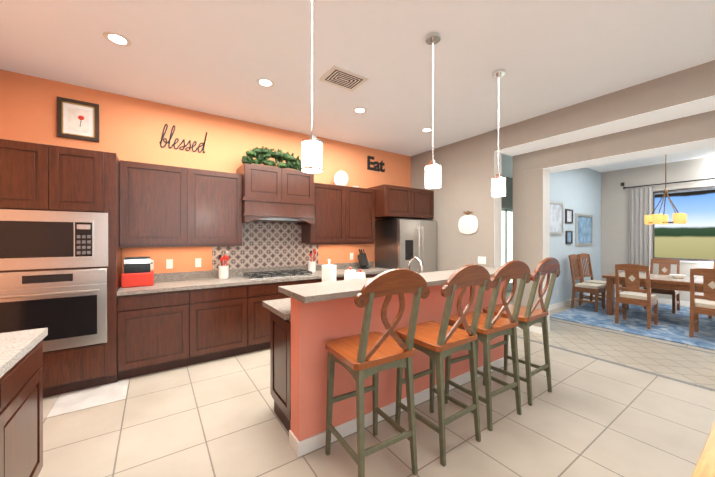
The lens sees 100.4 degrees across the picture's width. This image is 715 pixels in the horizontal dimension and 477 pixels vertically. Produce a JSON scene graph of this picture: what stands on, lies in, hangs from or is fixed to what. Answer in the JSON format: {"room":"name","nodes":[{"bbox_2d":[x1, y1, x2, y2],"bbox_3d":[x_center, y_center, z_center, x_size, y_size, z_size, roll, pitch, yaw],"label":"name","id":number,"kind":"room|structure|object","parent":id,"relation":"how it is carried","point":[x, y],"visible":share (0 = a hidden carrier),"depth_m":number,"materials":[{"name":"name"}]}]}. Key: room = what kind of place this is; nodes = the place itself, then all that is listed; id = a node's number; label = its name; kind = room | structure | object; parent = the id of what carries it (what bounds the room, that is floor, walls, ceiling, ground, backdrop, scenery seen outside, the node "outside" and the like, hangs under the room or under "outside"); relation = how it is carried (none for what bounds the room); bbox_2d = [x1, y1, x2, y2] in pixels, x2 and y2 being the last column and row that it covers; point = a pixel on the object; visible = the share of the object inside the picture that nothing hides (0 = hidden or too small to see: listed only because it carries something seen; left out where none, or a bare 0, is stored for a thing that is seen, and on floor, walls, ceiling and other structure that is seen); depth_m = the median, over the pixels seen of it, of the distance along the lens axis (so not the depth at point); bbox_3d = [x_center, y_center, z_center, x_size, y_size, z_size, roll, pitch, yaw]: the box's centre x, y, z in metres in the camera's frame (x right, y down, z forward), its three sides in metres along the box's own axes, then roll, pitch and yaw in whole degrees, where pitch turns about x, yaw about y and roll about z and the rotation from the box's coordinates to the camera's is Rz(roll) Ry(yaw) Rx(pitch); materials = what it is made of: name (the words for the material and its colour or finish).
{"room":"kitchen","nodes":[
{"label":"kitchen","id":0,"kind":"room"},
{"bbox_2d":[0,69,512,273],"bbox_3d":[0.819,-0.120,6.051,11.100,3.130,0.200,0,0,-34],"label":"wall","id":1,"kind":"structure","parent":0,"point":[130,128],"depth_m":3.79,"materials":[{"name":"orange paint"}]},
{"bbox_2d":[0,139,59,210],"bbox_3d":[-3.094,-0.547,2.854,0.449,0.600,0.657,0,0,-34],"label":"upper cabinet","id":2,"kind":"object","parent":1,"relation":"attached to","point":[29,172],"depth_m":2.61,"materials":[{"name":"brown wood"}]},
{"bbox_2d":[57,96,98,141],"bbox_3d":[-3.054,-1.298,3.261,0.340,0.420,0.029,0,0,-34],"label":"framed picture","id":3,"kind":"object","parent":1,"relation":"attached to","point":[69,111],"visible":1,"depth_m":3.25,"materials":[{"name":"white paper"}]},
{"bbox_2d":[60,146,111,218],"bbox_3d":[-2.831,-0.547,3.034,0.448,0.600,0.657,0,0,-34],"label":"upper cabinet","id":4,"kind":"object","parent":1,"relation":"attached to","point":[85,175],"depth_m":2.82,"materials":[{"name":"brown wood"}]},
{"bbox_2d":[0,209,107,270],"bbox_3d":[-2.949,0.011,2.928,0.823,0.521,0.642,0,0,-34],"label":"microwave","id":5,"kind":"object","parent":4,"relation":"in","point":[33,239],"visible":1,"depth_m":2.68,"materials":[{"name":"silver metal"}]},
{"bbox_2d":[116,159,195,246],"bbox_3d":[-2.369,-0.388,3.538,0.699,0.920,0.346,0,0,-34],"label":"upper cabinet","id":6,"kind":"object","parent":1,"relation":"attached to","point":[156,204],"depth_m":3.38,"materials":[{"name":"brown wood"}]},
{"bbox_2d":[166,259,172,268],"bbox_3d":[-2.367,0.321,3.749,0.070,0.116,0.008,0,0,-34],"label":"electrical outlet","id":7,"kind":"object","parent":1,"relation":"attached to","point":[169,263],"visible":1,"depth_m":3.75,"materials":[{"name":"white plastic"}]},
{"bbox_2d":[159,124,206,152],"bbox_3d":[-2.233,-1.282,3.835,0.540,0.306,0.006,0,0,-34],"label":"blessed sign","id":8,"kind":"object","parent":1,"relation":"attached to","point":[177,139],"visible":1,"depth_m":3.79,"materials":[{"name":"metal"}]},
{"bbox_2d":[195,258,200,266],"bbox_3d":[-2.103,0.321,3.929,0.070,0.116,0.008,0,0,-34],"label":"electrical outlet","id":9,"kind":"object","parent":1,"relation":"attached to","point":[197,262],"visible":1,"depth_m":3.92,"materials":[{"name":"white plastic"}]},
{"bbox_2d":[196,169,243,246],"bbox_3d":[-1.898,-0.389,3.860,0.700,0.920,0.346,0,0,-34],"label":"upper cabinet","id":10,"kind":"object","parent":1,"relation":"attached to","point":[219,221],"depth_m":3.75,"materials":[{"name":"brown wood"}]},
{"bbox_2d":[120,263,371,282],"bbox_3d":[-1.227,0.479,4.515,3.684,0.100,0.024,0,0,-34],"label":"backsplash","id":11,"kind":"structure","parent":1,"relation":"attached to","point":[160,278],"depth_m":4.18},
{"bbox_2d":[236,163,315,202],"bbox_3d":[-1.171,-0.750,4.283,0.981,0.440,0.466,0,0,-34],"label":"upper cabinet","id":12,"kind":"object","parent":1,"relation":"attached to","point":[256,181],"depth_m":4.06,"materials":[{"name":"brown wood"}]},
{"bbox_2d":[241,146,301,170],"bbox_3d":[-1.207,-1.144,4.279,0.905,0.343,0.260,0,0,-34],"label":"greenery","id":13,"kind":"object","parent":12,"relation":"on","point":[262,155],"visible":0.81,"depth_m":4.21,"materials":[{"name":"green plant"}]},
{"bbox_2d":[300,183,375,242],"bbox_3d":[-0.297,-0.392,4.954,1.223,0.920,0.346,0,0,-34],"label":"upper cabinet","id":14,"kind":"object","parent":1,"relation":"attached to","point":[344,214],"depth_m":4.78,"materials":[{"name":"brown wood"}]},
{"bbox_2d":[334,171,347,185],"bbox_3d":[-0.271,-0.998,5.038,0.280,0.287,0.100,0,0,-34],"label":"decorative plate","id":15,"kind":"object","parent":14,"relation":"on","point":[340,178],"visible":0.92,"depth_m":5.01,"materials":[{"name":"white ceramic"}]},
{"bbox_2d":[367,156,384,171],"bbox_3d":[0.353,-1.398,5.599,0.410,0.259,0.008,0,0,-34],"label":"eat sign","id":16,"kind":"object","parent":1,"relation":"attached to","point":[381,164],"visible":1,"depth_m":5.57,"materials":[{"name":"black metal"}]},
{"bbox_2d":[376,184,433,218],"bbox_3d":[0.775,-0.638,5.521,1.184,0.530,0.617,0,0,-34],"label":"upper cabinet","id":17,"kind":"object","parent":1,"relation":"attached to","point":[392,201],"depth_m":5.19,"materials":[{"name":"brown wood"}]},
{"bbox_2d":[501,208,512,291],"bbox_3d":[3.946,0.315,8.034,1.700,2.250,0.044,0,0,-34],"label":"door","id":18,"kind":"structure","parent":1,"relation":"in","point":[506,235],"depth_m":8.13,"materials":[{"name":"white wood"}]},
{"bbox_2d":[0,0,714,194],"bbox_3d":[4.731,-1.741,4.663,20.000,0.120,11.500,0,0,-34],"label":"ceiling","id":19,"kind":"structure","parent":0,"point":[217,57],"depth_m":2.73,"materials":[{"name":"white paint"}]},
{"bbox_2d":[103,31,131,46],"bbox_3d":[-2.015,-1.672,2.501,0.190,0.005,0.190,0,0,-34],"label":"recessed light","id":20,"kind":"object","parent":19,"relation":"in","point":[118,39],"visible":1,"depth_m":2.50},
{"bbox_2d":[256,78,273,86],"bbox_3d":[-0.991,-1.674,3.200,0.190,0.005,0.190,0,0,-34],"label":"recessed light","id":21,"kind":"object","parent":19,"relation":"in","point":[264,82],"visible":1,"depth_m":3.19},
{"bbox_2d":[301,0,322,172],"bbox_3d":[-0.285,-1.049,1.867,0.136,1.249,0.136,0,0,-34],"label":"pendant light","id":22,"kind":"object","parent":19,"relation":"hanging from","point":[311,153],"visible":1,"depth_m":1.83,"materials":[{"name":"white glass"}]},
{"bbox_2d":[319,65,368,90],"bbox_3d":[-0.142,-1.670,3.121,0.420,0.012,0.320,0,0,-34],"label":"ceiling vent","id":23,"kind":"object","parent":19,"relation":"in","point":[340,77],"visible":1,"depth_m":3.10,"materials":[{"name":"white metal"}]},
{"bbox_2d":[353,107,366,113],"bbox_3d":[0.033,-1.676,3.900,0.190,0.005,0.190,0,0,-34],"label":"recessed light","id":24,"kind":"object","parent":19,"relation":"in","point":[359,110],"visible":1,"depth_m":3.89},
{"bbox_2d":[421,128,432,131],"bbox_3d":[1.073,-1.678,4.611,0.190,0.005,0.190,0,0,-34],"label":"recessed light","id":25,"kind":"object","parent":19,"relation":"in","point":[426,129],"visible":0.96,"depth_m":4.62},
{"bbox_2d":[425,32,440,188],"bbox_3d":[0.627,-1.050,2.473,0.136,1.249,0.136,0,0,-34],"label":"pendant light","id":26,"kind":"object","parent":19,"relation":"hanging from","point":[433,174],"visible":1,"depth_m":2.43,"materials":[{"name":"white glass"}]},
{"bbox_2d":[491,69,505,196],"bbox_3d":[1.420,-1.051,2.996,0.136,1.249,0.136,0,0,-34],"label":"pendant light","id":27,"kind":"object","parent":19,"relation":"hanging from","point":[498,185],"visible":1,"depth_m":2.97,"materials":[{"name":"white glass"}]},
{"bbox_2d":[644,155,686,224],"bbox_3d":[5.490,-0.970,5.328,0.541,1.424,0.523,0,0,-34],"label":"chandelier","id":28,"kind":"object","parent":19,"relation":"hanging from","point":[678,218],"visible":0.98,"depth_m":5.27,"materials":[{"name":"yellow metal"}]},
{"bbox_2d":[38,291,714,476],"bbox_3d":[4.731,1.499,4.671,20.000,0.100,11.500,0,0,-34],"label":"floor","id":29,"kind":"structure","parent":0,"point":[589,417],"depth_m":2.25,"materials":[{"name":"tile"}]},
{"bbox_2d":[0,328,47,476],"bbox_3d":[-0.749,0.999,-0.482,0.732,0.925,4.975,0,0,-34],"label":"base cabinet","id":30,"kind":"object","parent":29,"relation":"on","point":[21,405],"depth_m":1.49,"materials":[{"name":"brown wood"}]},
{"bbox_2d":[41,323,115,397],"bbox_3d":[-2.961,1.236,2.947,0.767,0.435,0.661,0,0,-34],"label":"base cabinet","id":31,"kind":"object","parent":29,"relation":"on","point":[67,370],"depth_m":2.80,"materials":[{"name":"brown wood"}]},
{"bbox_2d":[0,268,106,351],"bbox_3d":[-2.932,0.653,2.903,0.803,0.726,0.705,0,0,-34],"label":"built-in oven","id":32,"kind":"object","parent":31,"relation":"in","point":[67,308],"visible":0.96,"depth_m":2.70,"materials":[{"name":"silver metal"}]},
{"bbox_2d":[46,379,128,417],"bbox_3d":[-2.440,1.452,2.742,0.510,0.002,0.455,0,0,-34],"label":"rug","id":33,"kind":"object","parent":29,"relation":"on","point":[72,401],"visible":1,"depth_m":2.72,"materials":[{"name":"fabric"}]},
{"bbox_2d":[116,291,195,381],"bbox_3d":[-2.291,1.012,3.429,0.700,0.880,0.621,0,0,-34],"label":"base cabinet","id":34,"kind":"object","parent":29,"relation":"on","point":[155,333],"depth_m":3.16,"materials":[{"name":"brown wood"}]},
{"bbox_2d":[116,267,389,294],"bbox_3d":[-1.053,0.549,4.260,3.684,0.039,0.642,0,0,-34],"label":"countertop","id":35,"kind":"structure","parent":34,"relation":"on","point":[233,280],"depth_m":3.66,"materials":[{"name":"beige stone"}]},
{"bbox_2d":[121,271,153,287],"bbox_3d":[-2.468,0.456,3.347,0.290,0.150,0.200,0,0,-34],"label":"red breadbox","id":36,"kind":"object","parent":35,"relation":"on","point":[137,279],"visible":1,"depth_m":3.26,"materials":[{"name":"paint"}]},
{"bbox_2d":[124,256,152,272],"bbox_3d":[-2.463,0.293,3.351,0.257,0.172,0.146,0,0,-34],"label":"toaster","id":37,"kind":"object","parent":36,"relation":"on","point":[137,264],"visible":1,"depth_m":3.29,"materials":[{"name":"silver metal"}]},
{"bbox_2d":[218,252,229,278],"bbox_3d":[-1.760,0.351,3.925,0.148,0.357,0.137,0,0,-34],"label":"utensil crock","id":38,"kind":"object","parent":35,"relation":"on","point":[223,271],"visible":1,"depth_m":3.87,"materials":[{"name":"white ceramic"}]},
{"bbox_2d":[242,269,313,279],"bbox_3d":[-1.123,0.504,4.224,0.890,0.050,0.450,0,0,-34],"label":"cooktop","id":39,"kind":"object","parent":35,"relation":"in","point":[275,274],"visible":1,"depth_m":4.14,"materials":[{"name":"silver metal"}]},
{"bbox_2d":[308,249,316,272],"bbox_3d":[-0.705,0.344,4.647,0.150,0.366,0.134,0,0,-34],"label":"utensil crock","id":40,"kind":"object","parent":35,"relation":"on","point":[311,266],"visible":0.88,"depth_m":4.59,"materials":[{"name":"white ceramic"}]},
{"bbox_2d":[357,249,368,268],"bbox_3d":[0.097,0.354,5.212,0.120,0.344,0.206,0,0,-34],"label":"knife block","id":41,"kind":"object","parent":35,"relation":"on","point":[362,260],"visible":1,"depth_m":5.18,"materials":[{"name":"black wood"}]},
{"bbox_2d":[196,283,255,363],"bbox_3d":[-1.794,1.011,3.768,0.766,0.880,0.621,0,0,-34],"label":"base cabinet","id":42,"kind":"object","parent":29,"relation":"on","point":[225,316],"depth_m":3.55,"materials":[{"name":"brown wood"}]},
{"bbox_2d":[256,283,291,350],"bbox_3d":[-1.332,1.010,4.083,0.622,0.880,0.621,0,0,-34],"label":"base cabinet","id":43,"kind":"object","parent":29,"relation":"on","point":[264,291],"depth_m":3.82,"materials":[{"name":"brown wood"}]},
{"bbox_2d":[292,279,321,284],"bbox_3d":[-0.925,1.010,4.362,0.619,0.880,0.621,0,0,-34],"label":"base cabinet","id":44,"kind":"object","parent":29,"relation":"on","point":[298,281],"depth_m":4.13,"materials":[{"name":"brown wood"}]},
{"bbox_2d":[325,268,429,476],"bbox_3d":[0.096,0.811,1.897,0.530,1.289,0.550,0,0,-31],"label":"stool","id":45,"kind":"object","parent":29,"relation":"on","point":[363,355],"visible":1,"depth_m":1.77,"materials":[{"name":"brown wood"}]},
{"bbox_2d":[265,269,505,456],"bbox_3d":[0.470,0.924,2.983,2.564,1.058,0.686,0,0,-34],"label":"kitchen island","id":46,"kind":"object","parent":29,"relation":"on","point":[308,321],"depth_m":2.23,"materials":[{"name":"paint"}]},
{"bbox_2d":[262,301,285,318],"bbox_3d":[0.420,0.552,3.056,2.620,0.039,0.540,0,0,-34],"label":"island countertop","id":47,"kind":"structure","parent":46,"relation":"on","point":[281,314],"depth_m":2.28,"materials":[{"name":"beige stone"}]},
{"bbox_2d":[322,259,335,281],"bbox_3d":[-0.255,0.358,2.679,0.150,0.349,0.150,0,0,-34],"label":"paper towel","id":48,"kind":"object","parent":47,"relation":"on","point":[328,272],"visible":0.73,"depth_m":2.62,"materials":[{"name":"white paper"}]},
{"bbox_2d":[344,267,355,279],"bbox_3d":[-0.065,0.401,2.825,0.118,0.262,0.130,0,0,-34],"label":"canister","id":49,"kind":"object","parent":47,"relation":"on","point":[349,274],"visible":0.38,"depth_m":2.78,"materials":[{"name":"white ceramic"}]},
{"bbox_2d":[356,269,365,278],"bbox_3d":[0.034,0.418,2.929,0.106,0.227,0.114,0,0,-34],"label":"canister","id":50,"kind":"object","parent":47,"relation":"on","point":[360,274],"visible":0.4,"depth_m":2.90,"materials":[{"name":"white ceramic"}]},
{"bbox_2d":[408,257,422,272],"bbox_3d":[0.662,0.366,3.274,0.122,0.331,0.245,0,0,-34],"label":"faucet","id":51,"kind":"object","parent":47,"relation":"on","point":[418,259],"visible":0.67,"depth_m":3.23,"materials":[{"name":"silver metal"}]},
{"bbox_2d":[278,267,497,302],"bbox_3d":[0.626,0.374,2.754,2.620,0.040,0.470,0,0,-34],"label":"island countertop","id":52,"kind":"structure","parent":46,"relation":"on","point":[342,289],"depth_m":2.16,"materials":[{"name":"beige stone"}]},
{"bbox_2d":[375,218,436,272],"bbox_3d":[0.912,0.543,5.508,0.910,1.783,0.739,0,0,-34],"label":"refrigerator","id":53,"kind":"object","parent":29,"relation":"on","point":[400,242],"visible":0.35,"depth_m":5.23,"materials":[{"name":"silver metal"}]},
{"bbox_2d":[395,264,491,466],"bbox_3d":[0.606,0.811,2.173,0.530,1.289,0.550,0,0,-35],"label":"stool","id":54,"kind":"object","parent":29,"relation":"on","point":[438,343],"visible":0.96,"depth_m":2.05,"materials":[{"name":"brown wood"}]},
{"bbox_2d":[444,260,531,430],"bbox_3d":[1.079,0.810,2.514,0.530,1.289,0.550,0,0,-31],"label":"stool","id":55,"kind":"object","parent":29,"relation":"on","point":[490,326],"visible":0.79,"depth_m":2.37,"materials":[{"name":"brown wood"}]},
{"bbox_2d":[483,257,560,405],"bbox_3d":[1.562,0.809,2.856,0.530,1.289,0.550,0,0,-35],"label":"stool","id":56,"kind":"object","parent":29,"relation":"on","point":[529,315],"visible":0.9,"depth_m":2.72,"materials":[{"name":"brown wood"}]},
{"bbox_2d":[516,319,714,391],"bbox_3d":[4.752,1.454,2.123,1.460,0.002,7.070,0,0,-34],"label":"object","id":57,"kind":"structure","parent":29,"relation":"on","point":[690,366],"depth_m":3.78,"materials":[{"name":"beige tile"}]},
{"bbox_2d":[550,297,714,349],"bbox_3d":[5.924,1.441,4.831,3.250,0.009,3.820,0,0,-34],"label":"rug","id":58,"kind":"object","parent":29,"relation":"on","point":[671,326],"visible":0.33,"depth_m":5.09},
{"bbox_2d":[568,254,605,311],"bbox_3d":[4.710,0.883,6.119,0.445,1.100,0.518,0,0,-34],"label":"dining chair","id":59,"kind":"object","parent":58,"relation":"on","point":[581,287],"visible":1,"depth_m":6.11,"materials":[{"name":"brown wood"}]},
{"bbox_2d":[578,253,614,304],"bbox_3d":[5.204,0.882,6.504,0.445,1.100,0.518,0,0,-26],"label":"dining chair","id":60,"kind":"object","parent":58,"relation":"on","point":[583,256],"visible":0.6,"depth_m":6.64,"materials":[{"name":"brown wood"}]},
{"bbox_2d":[615,264,657,329],"bbox_3d":[4.667,0.925,4.989,0.506,1.021,0.445,0,0,-34],"label":"dining chair","id":61,"kind":"object","parent":58,"relation":"on","point":[648,300],"visible":1,"depth_m":4.89,"materials":[{"name":"brown wood"}]},
{"bbox_2d":[602,272,703,314],"bbox_3d":[5.642,1.065,5.110,1.100,0.740,2.000,0,0,-34],"label":"dining table","id":62,"kind":"object","parent":58,"relation":"on","point":[660,281],"visible":0.73,"depth_m":5.19,"materials":[{"name":"brown wood"}]},
{"bbox_2d":[669,274,686,278],"bbox_3d":[5.713,0.664,4.953,0.219,0.060,0.761,0,0,-28],"label":"centerpiece","id":63,"kind":"object","parent":62,"relation":"on","point":[678,276],"visible":1,"depth_m":5.14,"materials":[{"name":"white ceramic"}]},
{"bbox_2d":[644,258,679,313],"bbox_3d":[6.125,0.923,5.985,0.506,1.021,0.445,0,0,-34],"label":"dining chair","id":64,"kind":"object","parent":58,"relation":"on","point":[664,266],"visible":0.71,"depth_m":5.95,"materials":[{"name":"brown wood"}]},
{"bbox_2d":[689,268,714,336],"bbox_3d":[5.146,0.927,4.287,0.506,1.021,0.445,0,0,-34],"label":"dining chair","id":65,"kind":"object","parent":58,"relation":"on","point":[704,307],"visible":1,"depth_m":4.28,"materials":[{"name":"brown wood"}]},
{"bbox_2d":[708,262,714,318],"bbox_3d":[6.605,0.924,5.283,0.506,1.021,0.445,0,0,-34],"label":"dining chair","id":66,"kind":"object","parent":58,"relation":"on","point":[709,316],"visible":0.17,"depth_m":5.33,"materials":[{"name":"brown wood"}]},
{"bbox_2d":[691,422,714,476],"bbox_3d":[1.902,1.084,0.790,1.650,0.750,1.185,0,0,-34],"label":"table","id":67,"kind":"object","parent":29,"relation":"on","point":[705,466],"depth_m":0.95,"materials":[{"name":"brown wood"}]},
{"bbox_2d":[411,130,494,270],"bbox_3d":[1.686,-0.118,5.420,0.200,3.130,1.820,0,0,-34],"label":"wall","id":68,"kind":"structure","parent":0,"point":[467,169],"depth_m":5.08,"materials":[{"name":"beige paint"}]},
{"bbox_2d":[458,211,477,234],"bbox_3d":[1.846,-0.262,4.979,0.024,0.400,0.382,0,0,-34],"label":"decorative plate","id":69,"kind":"object","parent":68,"relation":"attached to","point":[467,224],"visible":0.98,"depth_m":4.96,"materials":[{"name":"white ceramic"}]},
{"bbox_2d":[478,256,485,263],"bbox_3d":[1.997,0.348,4.780,0.008,0.116,0.140,0,0,-34],"label":"switch plate","id":70,"kind":"object","parent":68,"relation":"attached to","point":[481,260],"visible":1,"depth_m":4.78,"materials":[{"name":"white plastic"}]},
{"bbox_2d":[494,152,501,267],"bbox_3d":[2.200,0.051,4.667,0.196,2.795,0.004,0,0,-34],"label":"door frame","id":71,"kind":"structure","parent":68,"relation":"attached to","point":[497,232],"depth_m":4.66,"materials":[{"name":"white wood"}]},
{"bbox_2d":[513,168,542,326],"bbox_3d":[2.761,0.194,4.751,0.220,2.510,0.460,0,0,-34],"label":"wall","id":72,"kind":"structure","parent":0,"point":[528,218],"depth_m":4.67,"materials":[{"name":"beige paint"}]},
{"bbox_2d":[516,325,541,333],"bbox_3d":[2.665,1.399,4.688,0.011,0.100,0.460,0,0,-34],"label":"baseboard","id":73,"kind":"structure","parent":72,"relation":"attached to","point":[535,329],"depth_m":4.57,"materials":[{"name":"white wood"}]},
{"bbox_2d":[543,169,549,331],"bbox_3d":[2.892,0.197,4.559,0.216,2.505,0.004,0,0,-34],"label":"door frame","id":74,"kind":"structure","parent":72,"relation":"attached to","point":[546,213],"depth_m":4.56,"materials":[{"name":"white wood"}]},
{"bbox_2d":[550,168,600,304],"bbox_3d":[4.643,-0.121,6.623,4.140,3.130,0.150,0,0,-34],"label":"wall","id":75,"kind":"structure","parent":0,"point":[578,191],"depth_m":6.69,"materials":[{"name":"blue paint"}]},
{"bbox_2d":[550,201,563,234],"bbox_3d":[4.026,-0.415,6.090,0.820,0.680,0.029,0,0,-34],"label":"picture","id":76,"kind":"object","parent":75,"relation":"attached to","point":[556,218],"visible":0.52,"depth_m":6.16,"materials":[{"name":"silver metal"}]},
{"bbox_2d":[565,209,572,222],"bbox_3d":[4.620,-0.486,6.495,0.340,0.300,0.029,0,0,-34],"label":"picture","id":77,"kind":"object","parent":75,"relation":"attached to","point":[568,215],"visible":1,"depth_m":6.48},
{"bbox_2d":[565,231,572,243],"bbox_3d":[4.620,-0.026,6.497,0.300,0.280,0.029,0,0,-34],"label":"picture","id":78,"kind":"object","parent":75,"relation":"attached to","point":[568,237],"visible":1,"depth_m":6.49},
{"bbox_2d":[550,293,600,309],"bbox_3d":[4.594,1.394,6.494,3.908,0.100,0.011,0,0,-34],"label":"baseboard","id":79,"kind":"structure","parent":75,"relation":"attached to","point":[567,302],"depth_m":6.35,"materials":[{"name":"white wood"}]},
{"bbox_2d":[575,213,592,245],"bbox_3d":[5.314,-0.197,6.970,0.980,0.740,0.029,0,0,-34],"label":"picture","id":80,"kind":"object","parent":75,"relation":"attached to","point":[583,229],"visible":1,"depth_m":6.95,"materials":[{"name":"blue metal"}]},
{"bbox_2d":[494,60,714,150],"bbox_3d":[4.348,-1.509,1.786,0.500,0.330,7.180,0,0,-34],"label":"header beam","id":81,"kind":"structure","parent":0,"point":[697,82],"depth_m":3.38,"materials":[{"name":"beige paint"}]},
{"bbox_2d":[495,95,714,155],"bbox_3d":[4.349,-1.342,1.786,0.498,0.002,7.178,0,0,-34],"label":"soffit","id":82,"kind":"structure","parent":81,"relation":"attached to","point":[698,106],"depth_m":3.54,"materials":[{"name":"white paint"}]},
{"bbox_2d":[513,110,714,173],"bbox_3d":[4.750,-1.200,2.049,0.460,0.290,7.160,0,0,-34],"label":"header beam","id":83,"kind":"structure","parent":0,"point":[696,127],"depth_m":3.71,"materials":[{"name":"beige paint"}]},
{"bbox_2d":[543,138,714,172],"bbox_3d":[4.751,-1.053,2.049,0.458,0.002,7.158,0,0,-34],"label":"soffit","id":84,"kind":"structure","parent":83,"relation":"attached to","point":[693,145],"depth_m":3.79,"materials":[{"name":"white paint"}]},
{"bbox_2d":[601,156,714,300],"bbox_3d":[8.382,-0.116,4.641,0.200,3.130,7.340,0,0,-34],"label":"wall","id":85,"kind":"structure","parent":0,"point":[614,222],"depth_m":7.17,"materials":[{"name":"grey paint"}]},
{"bbox_2d":[615,293,689,305],"bbox_3d":[8.153,1.399,4.791,0.011,0.100,6.839,0,0,-34],"label":"baseboard","id":86,"kind":"structure","parent":85,"relation":"attached to","point":[662,300],"depth_m":6.60,"materials":[{"name":"white wood"}]},
{"bbox_2d":[623,178,714,188],"bbox_3d":[7.756,-1.213,5.271,0.116,0.060,4.690,0,0,-34],"label":"curtain rod","id":87,"kind":"object","parent":85,"relation":"attached to","point":[668,183],"visible":1,"depth_m":6.53,"materials":[{"name":"black metal"}]},
{"bbox_2d":[629,187,652,292],"bbox_3d":[6.597,0.123,6.935,0.066,2.600,0.420,0,0,-34],"label":"panel","id":88,"kind":"object","parent":87,"relation":"hanging from","point":[640,231],"visible":0.6,"depth_m":6.92,"materials":[{"name":"fabric"}]},
{"bbox_2d":[653,186,714,263],"bbox_3d":[7.961,-0.282,5.195,0.170,1.600,4.130,0,0,-34],"label":"window","id":89,"kind":"structure","parent":85,"relation":"in","point":[708,261],"depth_m":6.50,"materials":[{"name":"clear glass"}]},
{"label":"outside","id":90,"kind":"structure","parent":0,"visible":0},
{"bbox_2d":[655,190,714,258],"bbox_3d":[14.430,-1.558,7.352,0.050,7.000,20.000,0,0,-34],"label":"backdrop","id":91,"kind":"structure","parent":90,"point":[693,237],"depth_m":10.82,"materials":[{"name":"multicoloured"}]}
]}

